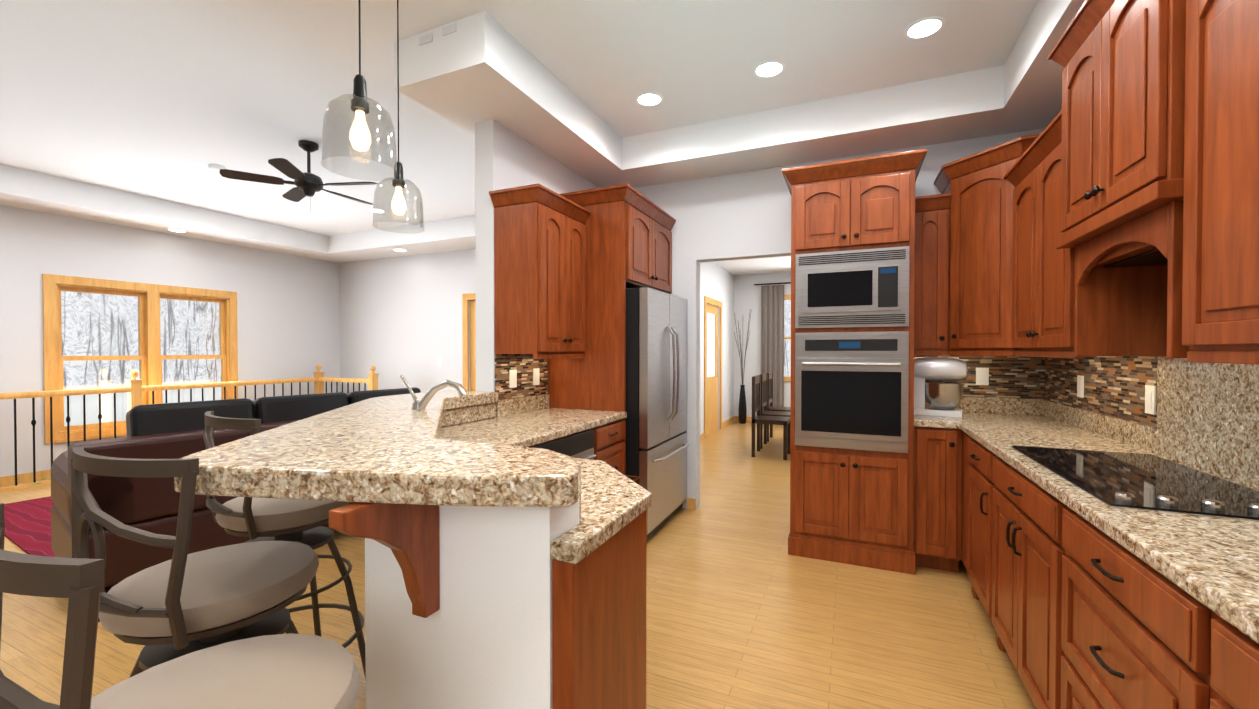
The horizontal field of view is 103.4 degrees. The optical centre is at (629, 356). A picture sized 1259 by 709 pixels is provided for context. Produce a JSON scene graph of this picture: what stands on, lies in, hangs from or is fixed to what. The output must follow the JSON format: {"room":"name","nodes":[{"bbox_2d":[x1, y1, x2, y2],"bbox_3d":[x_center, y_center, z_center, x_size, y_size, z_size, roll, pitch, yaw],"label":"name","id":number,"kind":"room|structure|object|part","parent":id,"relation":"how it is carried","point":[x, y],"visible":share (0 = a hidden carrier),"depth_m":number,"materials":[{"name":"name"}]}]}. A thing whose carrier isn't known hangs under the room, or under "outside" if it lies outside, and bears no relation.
{"room":"kitchen","nodes":[
{"label":"kitchen","id":0,"kind":"room"},
{"bbox_2d":[0,205,339,476],"bbox_3d":[-6.506,-0.227,4.143,0.120,3.000,8.870,0,1,24],"label":"wall","id":1,"kind":"structure","parent":0,"point":[288,322],"depth_m":5.91,"materials":[{"name":"paint"}]},
{"bbox_2d":[0,470,50,485],"bbox_3d":[-6.432,1.228,4.160,0.013,0.090,8.530,0,1,24],"label":"baseboard","id":2,"kind":"structure","parent":1,"relation":"attached to","point":[21,478],"depth_m":4.98,"materials":[{"name":"brown wood"}]},
{"bbox_2d":[42,274,237,443],"bbox_3d":[-5.695,0.018,5.925,0.154,1.750,1.760,0,1,24],"label":"window","id":3,"kind":"structure","parent":1,"relation":"in","point":[149,356],"depth_m":5.76,"materials":[{"name":"brown wood"}]},
{"bbox_3d":[-5.716,0.018,5.934,0.034,1.440,1.460,0,1,24],"label":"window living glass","id":4,"kind":"part","parent":3,"relation":"part of","materials":[{"name":"clear glass"}]},
{"bbox_2d":[0,164,361,262],"bbox_3d":[-6.201,-1.589,3.926,0.600,0.250,8.750,0,1,24],"label":"soffit","id":5,"kind":"structure","parent":0,"point":[29,190],"depth_m":5.46,"materials":[{"name":"paint"}]},
{"bbox_2d":[167,229,187,232],"bbox_3d":[-5.338,-1.484,5.869,0.186,0.004,0.186,0,1,24],"label":"recessed light","id":6,"kind":"object","parent":5,"relation":"attached to","point":[179,230],"visible":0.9,"depth_m":5.86,"materials":[{"name":"white paint"}]},
{"bbox_2d":[328,216,474,259],"bbox_3d":[-2.125,-1.620,6.573,4.700,0.250,0.600,0,1,24],"label":"ceiling soffit","id":7,"kind":"structure","parent":0,"point":[455,234],"depth_m":6.77,"materials":[{"name":"paint"}]},
{"bbox_2d":[392,249,406,251],"bbox_3d":[-3.241,-1.498,7.016,0.186,0.004,0.186,0,1,24],"label":"recessed light","id":8,"kind":"object","parent":7,"relation":"attached to","point":[401,250],"visible":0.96,"depth_m":7.04,"materials":[{"name":"white paint"}]},
{"bbox_2d":[339,249,475,393],"bbox_3d":[-2.252,-0.260,7.040,5.540,3.000,0.120,0,1,24],"label":"wall","id":9,"kind":"structure","parent":0,"point":[399,316],"depth_m":7.46,"materials":[{"name":"paint"}]},
{"bbox_2d":[438,358,441,365],"bbox_3d":[-2.745,0.078,7.191,0.070,0.116,0.010,0,1,24],"label":"light switch","id":10,"kind":"object","parent":9,"relation":"attached to","point":[439,361],"visible":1,"depth_m":7.18,"materials":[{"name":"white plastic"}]},
{"bbox_2d":[462,293,475,390],"bbox_3d":[-1.836,0.183,6.824,1.080,2.120,0.095,0,1,24],"label":"door frame","id":11,"kind":"structure","parent":9,"relation":"attached to","point":[471,297],"depth_m":6.98,"materials":[{"name":"brown wood"}]},
{"bbox_2d":[0,421,1035,708],"bbox_3d":[-1.660,1.303,4.157,8.980,0.060,12.800,0,1,24],"label":"floor","id":12,"kind":"structure","parent":0,"point":[744,609],"depth_m":2.42,"materials":[{"name":"brown wood"}]},
{"bbox_2d":[4,496,114,592],"bbox_3d":[-3.522,1.265,4.392,3.000,0.012,2.400,0,1,30],"label":"living room rug","id":13,"kind":"object","parent":12,"relation":"on","point":[27,526],"visible":0.08,"depth_m":3.72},
{"bbox_2d":[51,387,420,592],"bbox_3d":[-2.439,0.767,3.619,0.940,1.000,2.250,0,1,36],"label":"sofa","id":14,"kind":"object","parent":13,"relation":"on","point":[166,431],"visible":0.29,"depth_m":2.75,"materials":[{"name":"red leather"}]},
{"bbox_2d":[0,503,359,708],"bbox_3d":[-0.670,0.766,0.788,0.506,1.097,0.506,0,1,24],"label":"bar stool","id":15,"kind":"object","parent":12,"relation":"on","point":[292,671],"visible":1,"depth_m":0.79,"materials":[{"name":"beige fabric"}]},
{"bbox_2d":[0,365,378,491],"bbox_3d":[-5.736,0.724,3.584,1.258,1.112,8.054,0,1,24],"label":"stair railing","id":16,"kind":"object","parent":12,"relation":"on","point":[134,388],"visible":0.4,"depth_m":5.49,"materials":[{"name":"brown wood"}]},
{"bbox_2d":[71,446,318,677],"bbox_3d":[-1.046,0.760,1.272,0.506,1.097,0.506,0,1,24],"label":"bar stool","id":17,"kind":"object","parent":12,"relation":"on","point":[181,602],"visible":0.77,"depth_m":1.12,"materials":[{"name":"beige fabric"}]},
{"bbox_2d":[203,411,365,679],"bbox_3d":[-1.302,0.753,1.901,0.507,1.097,0.507,0,1,24],"label":"bar stool","id":18,"kind":"object","parent":12,"relation":"on","point":[254,519],"visible":0.54,"depth_m":1.78,"materials":[{"name":"beige fabric"}]},
{"bbox_2d":[329,476,641,708],"bbox_3d":[-0.570,0.795,2.105,1.555,1.004,1.548,0,1,24],"label":"half wall","id":19,"kind":"structure","parent":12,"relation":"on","point":[505,565],"depth_m":1.17,"materials":[{"name":"white paint"}]},
{"bbox_2d":[174,391,629,562],"bbox_3d":[-0.693,0.261,1.981,1.845,0.065,1.863,0,1,24],"label":"countertop","id":20,"kind":"structure","parent":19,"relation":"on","point":[439,471],"depth_m":1.15,"materials":[{"name":"beige stone"}]},
{"bbox_2d":[400,375,466,409],"bbox_3d":[-0.832,0.232,2.113,0.298,0.307,0.096,0,1,24],"label":"faucet","id":21,"kind":"object","parent":20,"relation":"on","point":[416,405],"depth_m":2.10,"materials":[{"name":"silver metal"}]},
{"bbox_2d":[554,487,651,558],"bbox_3d":[-0.355,0.404,2.322,1.482,0.040,2.138,0,1,24],"label":"countertop","id":22,"kind":"structure","parent":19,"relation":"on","point":[575,544],"depth_m":1.18,"materials":[{"name":"beige stone"}]},
{"bbox_2d":[531,426,600,459],"bbox_3d":[-0.615,0.855,2.780,0.638,0.868,0.623,0,1,24],"label":"base cabinet","id":23,"kind":"object","parent":12,"relation":"on","point":[586,444],"depth_m":2.76,"materials":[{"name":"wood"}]},
{"bbox_2d":[531,429,595,459],"bbox_3d":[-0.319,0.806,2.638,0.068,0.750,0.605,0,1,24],"label":"dishwasher","id":24,"kind":"object","parent":23,"relation":"in","point":[581,444],"depth_m":2.72,"materials":[{"name":"black metal"}]},
{"bbox_2d":[554,503,651,708],"bbox_3d":[-0.175,0.872,1.317,0.321,0.868,0.422,0,1,24],"label":"base cabinet","id":25,"kind":"object","parent":12,"relation":"on","point":[600,596],"depth_m":1.20,"materials":[{"name":"brown wood"}]},
{"bbox_2d":[601,416,628,475],"bbox_3d":[-0.397,0.849,3.269,0.638,0.868,0.447,0,1,24],"label":"base cabinet","id":26,"kind":"object","parent":12,"relation":"on","point":[614,435],"depth_m":3.21,"materials":[{"name":"brown wood"}]},
{"bbox_2d":[545,284,688,539],"bbox_3d":[-0.054,0.404,3.876,0.767,1.745,0.941,0,1,24],"label":"tall cabinet","id":27,"kind":"object","parent":12,"relation":"on","point":[636,362],"depth_m":3.45,"materials":[{"name":"brown wood"}]},
{"bbox_2d":[626,287,688,539],"bbox_3d":[-0.017,0.394,3.872,0.825,1.725,0.885,0,1,24],"label":"refrigerator","id":28,"kind":"object","parent":27,"relation":"in","point":[656,321],"depth_m":3.49,"materials":[{"name":"silver metal"}]},
{"bbox_2d":[734,309,751,423],"bbox_3d":[2.079,0.181,9.037,0.299,2.072,0.373,0,1,24],"label":"floor vase","id":29,"kind":"object","parent":12,"relation":"on","point":[742,410],"visible":1,"depth_m":8.99,"materials":[{"name":"black ceramic"}]},
{"bbox_2d":[752,375,789,459],"bbox_3d":[1.794,0.749,6.281,0.420,1.000,0.420,0,1,24],"label":"dining chair","id":30,"kind":"object","parent":12,"relation":"on","point":[758,419],"visible":0.96,"depth_m":6.17,"materials":[{"name":"brown wood"}]},
{"bbox_2d":[760,373,789,448],"bbox_3d":[2.025,0.743,6.802,0.420,1.000,0.420,0,1,24],"label":"dining chair","id":31,"kind":"object","parent":12,"relation":"on","point":[765,412],"visible":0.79,"depth_m":6.79,"materials":[{"name":"brown wood"}]},
{"bbox_2d":[767,372,790,441],"bbox_3d":[2.261,0.737,7.332,0.420,1.000,0.420,0,1,24],"label":"dining chair","id":32,"kind":"object","parent":12,"relation":"on","point":[770,390],"visible":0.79,"depth_m":7.32,"materials":[{"name":"brown wood"}]},
{"bbox_2d":[788,149,920,574],"bbox_3d":[1.478,0.052,3.340,0.697,2.460,0.669,0,1,24],"label":"tall cabinet","id":33,"kind":"object","parent":12,"relation":"on","point":[856,224],"depth_m":3.04,"materials":[{"name":"brown wood"}]},
{"bbox_2d":[917,436,944,569],"bbox_3d":[1.928,0.850,3.189,0.248,0.868,0.596,0,1,24],"label":"base cabinet","id":34,"kind":"object","parent":12,"relation":"on","point":[930,470],"depth_m":2.94,"materials":[{"name":"brown wood"}]},
{"bbox_2d":[965,492,984,608],"bbox_3d":[1.967,0.860,2.330,0.566,0.868,0.482,0,1,24],"label":"base cabinet","id":35,"kind":"object","parent":12,"relation":"on","point":[974,518],"depth_m":2.51,"materials":[{"name":"brown wood"}]},
{"bbox_2d":[985,516,1048,708],"bbox_3d":[1.708,0.867,1.747,0.566,0.868,0.793,0,1,24],"label":"base cabinet","id":36,"kind":"object","parent":12,"relation":"on","point":[1017,605],"depth_m":1.84,"materials":[{"name":"brown wood"}]},
{"bbox_2d":[913,412,1258,708],"bbox_3d":[1.570,0.411,1.712,0.795,0.040,3.576,0,1,24],"label":"countertop","id":37,"kind":"structure","parent":36,"relation":"on","point":[1154,559],"depth_m":1.27,"materials":[{"name":"beige stone"}]},
{"bbox_2d":[1010,446,1258,521],"bbox_3d":[1.651,0.378,1.623,0.456,0.028,0.896,0,1,24],"label":"cooktop","id":38,"kind":"object","parent":37,"relation":"in","point":[1139,482],"depth_m":1.50,"materials":[{"name":"black glass"}]},
{"bbox_2d":[1049,596,1144,708],"bbox_3d":[1.412,0.874,1.081,0.566,0.868,0.665,0,1,24],"label":"base cabinet","id":39,"kind":"object","parent":12,"relation":"on","point":[1079,678],"depth_m":1.39,"materials":[{"name":"brown wood"}]},
{"bbox_2d":[394,11,642,187],"bbox_3d":[-0.582,-1.584,3.496,0.620,0.250,2.030,0,1,24],"label":"ceiling soffit","id":40,"kind":"structure","parent":0,"point":[471,71],"depth_m":2.82,"materials":[{"name":"paint"}]},
{"bbox_2d":[419,33,432,45],"bbox_3d":[-1.064,-1.654,2.595,0.090,0.040,0.006,0,1,24],"label":"ceiling air vent","id":41,"kind":"object","parent":40,"relation":"attached to","point":[425,39],"visible":1,"depth_m":2.59,"materials":[{"name":"white metal"}]},
{"bbox_2d":[442,23,455,35],"bbox_3d":[-0.917,-1.663,2.530,0.090,0.040,0.006,0,1,24],"label":"ceiling air vent","id":42,"kind":"object","parent":40,"relation":"attached to","point":[448,29],"visible":1,"depth_m":2.53,"materials":[{"name":"white metal"}]},
{"bbox_2d":[0,0,1038,235],"bbox_3d":[-2.458,-1.746,2.326,8.980,0.100,8.870,0,1,24],"label":"ceiling","id":43,"kind":"structure","parent":0,"point":[169,100],"depth_m":3.00,"materials":[{"name":"paint"}]},
{"bbox_2d":[208,164,226,171],"bbox_3d":[-3.732,-1.705,4.507,0.130,0.032,0.128,0,1,24],"label":"recessed light","id":44,"kind":"object","parent":43,"relation":"attached to","point":[215,167],"visible":0.81,"depth_m":4.47,"materials":[{"name":"white paint"}]},
{"bbox_2d":[219,140,376,204],"bbox_3d":[-2.567,-1.441,4.052,1.083,0.550,1.040,0,1,24],"label":"ceiling fan","id":45,"kind":"object","parent":43,"relation":"hanging from","point":[308,183],"visible":1,"depth_m":3.93,"materials":[{"name":"black metal"}]},
{"bbox_2d":[321,0,397,180],"bbox_3d":[-0.845,-1.137,1.555,0.214,1.100,0.214,0,1,24],"label":"pendant light","id":46,"kind":"object","parent":43,"relation":"hanging from","point":[360,137],"visible":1,"depth_m":1.55,"materials":[{"name":"clear glass"}]},
{"bbox_2d":[368,208,384,212],"bbox_3d":[-3.013,-1.735,5.927,0.186,0.004,0.186,0,1,24],"label":"recessed light","id":47,"kind":"object","parent":43,"relation":"in","point":[371,210],"visible":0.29,"depth_m":5.91,"materials":[{"name":"white paint"}]},
{"bbox_2d":[372,0,423,233],"bbox_3d":[-1.031,-1.135,2.218,0.214,1.120,0.214,0,1,24],"label":"pendant light","id":48,"kind":"object","parent":43,"relation":"hanging from","point":[398,206],"visible":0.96,"depth_m":2.21,"materials":[{"name":"clear glass"}]},
{"bbox_2d":[635,92,662,106],"bbox_3d":[0.132,-1.705,3.303,0.186,0.004,0.186,0,1,24],"label":"recessed light","id":49,"kind":"object","parent":43,"relation":"in","point":[646,99],"visible":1,"depth_m":3.30,"materials":[{"name":"white paint"}]},
{"bbox_2d":[753,60,785,78],"bbox_3d":[0.829,-1.701,2.950,0.186,0.004,0.186,0,1,24],"label":"recessed light","id":50,"kind":"object","parent":43,"relation":"in","point":[770,68],"visible":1,"depth_m":2.95,"materials":[{"name":"white paint"}]},
{"bbox_2d":[904,16,944,39],"bbox_3d":[1.526,-1.697,2.574,0.186,0.004,0.186,0,1,24],"label":"recessed light","id":51,"kind":"object","parent":43,"relation":"in","point":[923,27],"visible":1,"depth_m":2.57,"materials":[{"name":"white paint"}]},
{"bbox_2d":[475,119,733,434],"bbox_3d":[0.525,-0.251,6.297,0.140,3.000,7.020,0,1,24],"label":"wall","id":52,"kind":"structure","parent":0,"point":[505,158],"depth_m":3.20,"materials":[{"name":"paint"}]},
{"bbox_2d":[509,370,516,387],"bbox_3d":[-0.751,0.144,3.214,0.008,0.116,0.070,0,1,24],"label":"outlet","id":53,"kind":"object","parent":52,"relation":"attached to","point":[512,373],"depth_m":3.21,"materials":[{"name":"white plastic"}]},
{"bbox_2d":[496,392,548,415],"bbox_3d":[-0.705,0.322,3.329,0.022,0.099,0.575,0,1,24],"label":"backsplash","id":54,"kind":"structure","parent":52,"relation":"attached to","point":[519,403],"depth_m":3.28,"materials":[{"name":"beige stone"}]},
{"bbox_2d":[533,368,539,384],"bbox_3d":[-0.645,0.141,3.451,0.008,0.116,0.070,0,1,24],"label":"outlet","id":55,"kind":"object","parent":52,"relation":"attached to","point":[536,371],"depth_m":3.44,"materials":[{"name":"white plastic"}]},
{"bbox_2d":[489,188,588,355],"bbox_3d":[-0.564,-0.500,3.256,0.332,0.966,0.577,0,1,24],"label":"upper cabinet","id":56,"kind":"object","parent":52,"relation":"attached to","point":[541,239],"depth_m":3.03,"materials":[{"name":"brown wood"}]},
{"bbox_2d":[561,188,672,291],"bbox_3d":[-0.110,-0.819,3.903,0.632,0.610,0.911,0,1,24],"label":"upper cabinet","id":57,"kind":"object","parent":52,"relation":"attached to","point":[630,240],"depth_m":3.43,"materials":[{"name":"brown wood"}]},
{"bbox_2d":[700,433,704,440],"bbox_3d":[0.482,1.207,6.027,0.013,0.090,3.140,0,1,24],"label":"baseboard","id":58,"kind":"structure","parent":52,"relation":"attached to","point":[702,436],"depth_m":7.35,"materials":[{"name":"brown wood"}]},
{"bbox_2d":[704,296,721,437],"bbox_3d":[1.309,0.160,7.967,0.100,2.140,1.080,0,1,24],"label":"door","id":59,"kind":"structure","parent":52,"relation":"attached to","point":[710,368],"depth_m":8.06,"materials":[{"name":"brown wood"}]},
{"bbox_2d":[722,416,733,427],"bbox_3d":[1.766,1.174,8.914,0.013,0.090,0.980,0,1,24],"label":"baseboard","id":60,"kind":"structure","parent":52,"relation":"attached to","point":[727,421],"depth_m":8.87,"materials":[{"name":"brown wood"}]},
{"bbox_2d":[713,256,790,274],"bbox_3d":[2.339,-1.542,6.313,3.150,0.100,5.250,0,1,24],"label":"ceiling","id":61,"kind":"structure","parent":0,"point":[760,265],"depth_m":8.29,"materials":[{"name":"paint"}]},
{"bbox_2d":[734,272,790,420],"bbox_3d":[3.430,-0.280,8.781,3.150,3.000,0.120,0,1,24],"label":"wall","id":62,"kind":"structure","parent":0,"point":[747,295],"depth_m":9.25,"materials":[{"name":"paint"}]},
{"bbox_2d":[735,416,751,421],"bbox_3d":[3.407,1.176,8.734,3.120,0.090,0.013,0,1,24],"label":"baseboard","id":63,"kind":"structure","parent":62,"relation":"attached to","point":[748,419],"depth_m":9.27,"materials":[{"name":"brown wood"}]},
{"bbox_2d":[754,282,790,284],"bbox_3d":[3.406,-1.308,8.616,2.450,0.024,0.024,0,1,24],"label":"curtain rod","id":64,"kind":"object","parent":62,"relation":"attached to","point":[783,282],"depth_m":8.97,"materials":[{"name":"metal"}]},
{"bbox_2d":[761,285,783,410],"bbox_3d":[2.585,-0.047,8.989,0.400,2.470,0.068,0,1,24],"label":"curtain","id":65,"kind":"object","parent":64,"relation":"hanging from","point":[772,328],"depth_m":8.97,"materials":[{"name":"fabric"}]},
{"bbox_2d":[784,294,790,380],"bbox_3d":[3.525,-0.329,8.711,1.760,1.560,0.130,0,1,24],"label":"window","id":66,"kind":"structure","parent":62,"relation":"in","point":[787,297],"depth_m":9.00,"materials":[{"name":"brown wood"}]},
{"bbox_2d":[634,128,1044,508],"bbox_3d":[1.185,-0.224,3.903,3.290,3.000,0.120,0,1,24],"label":"wall","id":67,"kind":"structure","parent":0,"point":[740,215],"depth_m":4.02,"materials":[{"name":"paint"}]},
{"bbox_2d":[687,498,695,509],"bbox_3d":[0.518,1.228,4.143,0.070,0.090,0.013,0,1,24],"label":"baseboard","id":68,"kind":"structure","parent":67,"relation":"attached to","point":[691,503],"depth_m":4.14,"materials":[{"name":"brown wood"}]},
{"bbox_2d":[917,196,936,351],"bbox_3d":[1.966,-0.515,3.298,0.217,0.956,0.336,0,1,24],"label":"upper cabinet","id":69,"kind":"object","parent":67,"relation":"attached to","point":[928,203],"depth_m":3.16,"materials":[{"name":"brown wood"}]},
{"bbox_2d":[976,368,988,384],"bbox_3d":[2.345,0.133,3.305,0.070,0.116,0.010,0,1,24],"label":"outlet","id":70,"kind":"object","parent":67,"relation":"attached to","point":[982,374],"depth_m":3.30,"materials":[{"name":"white plastic"}]},
{"bbox_2d":[929,132,1044,351],"bbox_3d":[2.228,-0.604,2.994,0.642,1.140,0.678,0,1,24],"label":"upper cabinet","id":71,"kind":"object","parent":67,"relation":"attached to","point":[973,266],"depth_m":2.95,"materials":[{"name":"brown wood"}]},
{"bbox_2d":[973,396,1040,415],"bbox_3d":[2.291,0.322,3.335,0.795,0.099,0.022,0,1,24],"label":"backsplash","id":72,"kind":"structure","parent":67,"relation":"attached to","point":[980,403],"depth_m":3.25,"materials":[{"name":"beige stone"}]},
{"bbox_2d":[1077,375,1083,397],"bbox_3d":[2.412,0.161,2.662,0.008,0.116,0.070,0,1,24],"label":"outlet","id":73,"kind":"object","parent":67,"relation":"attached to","point":[1080,378],"depth_m":2.65,"materials":[{"name":"white plastic"}]},
{"bbox_2d":[1041,400,1168,455],"bbox_3d":[1.918,0.342,1.545,0.022,0.099,3.554,0,1,24],"label":"backsplash","id":74,"kind":"structure","parent":67,"relation":"attached to","point":[1149,437],"depth_m":2.30,"materials":[{"name":"beige stone"}]},
{"bbox_2d":[1145,385,1155,414],"bbox_3d":[2.135,0.178,2.040,0.008,0.116,0.070,0,1,24],"label":"outlet","id":75,"kind":"object","parent":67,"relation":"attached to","point":[1150,390],"depth_m":2.03,"materials":[{"name":"white plastic"}]},
{"bbox_2d":[622,65,1061,185],"bbox_3d":[1.302,-1.585,3.535,2.790,0.250,0.430,0,1,24],"label":"ceiling soffit","id":76,"kind":"structure","parent":0,"point":[959,107],"depth_m":3.34,"materials":[{"name":"paint"}]},
{"bbox_2d":[917,380,972,415],"bbox_3d":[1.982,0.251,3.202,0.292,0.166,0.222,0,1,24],"label":"stand mixer","id":77,"kind":"object","parent":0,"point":[932,395],"depth_m":3.17,"materials":[{"name":"silver metal"}]},
{"bbox_2d":[1004,0,1084,107],"bbox_3d":[0.947,-1.541,-0.291,0.330,0.250,6.850,0,1,24],"label":"ceiling soffit","id":78,"kind":"structure","parent":0,"point":[1032,74],"depth_m":2.52,"materials":[{"name":"paint"}]},
{"bbox_2d":[1013,128,1168,355],"bbox_3d":[2.096,-0.509,2.311,0.327,0.966,0.813,0,1,24],"label":"upper cabinet","id":79,"kind":"object","parent":0,"relation":"attached to","point":[1078,301],"depth_m":2.01,"materials":[{"name":"brown wood"}]},
{"bbox_2d":[1053,0,1176,251],"bbox_3d":[1.765,-0.831,1.612,0.367,0.786,0.717,0,1,24],"label":"upper cabinet","id":80,"kind":"object","parent":0,"relation":"attached to","point":[1115,128],"depth_m":1.60,"materials":[{"name":"brown wood"}]},
{"bbox_2d":[1047,0,1188,357],"bbox_3d":[1.751,-0.620,1.620,0.398,1.245,0.817,0,1,24],"label":"hood","id":81,"kind":"object","parent":80,"relation":"attached to","point":[1124,114],"depth_m":1.64,"materials":[{"name":"brown wood"}]},
{"bbox_2d":[1169,0,1258,355],"bbox_3d":[1.475,-0.533,0.912,0.327,1.046,0.795,0,1,24],"label":"upper cabinet","id":82,"kind":"object","parent":0,"relation":"attached to","point":[1214,210],"depth_m":1.22,"materials":[{"name":"brown wood"}]},
{"label":"outside","id":83,"kind":"structure","parent":0,"visible":0},
{"bbox_2d":[61,291,220,425],"bbox_3d":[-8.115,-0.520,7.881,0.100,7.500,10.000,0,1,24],"label":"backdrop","id":84,"kind":"structure","parent":83,"point":[120,338],"depth_m":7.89,"materials":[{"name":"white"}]},
{"bbox_2d":[784,300,790,375],"bbox_3d":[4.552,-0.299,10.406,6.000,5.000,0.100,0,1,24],"label":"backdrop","id":85,"kind":"structure","parent":83,"point":[788,343],"depth_m":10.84,"materials":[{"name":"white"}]}
]}

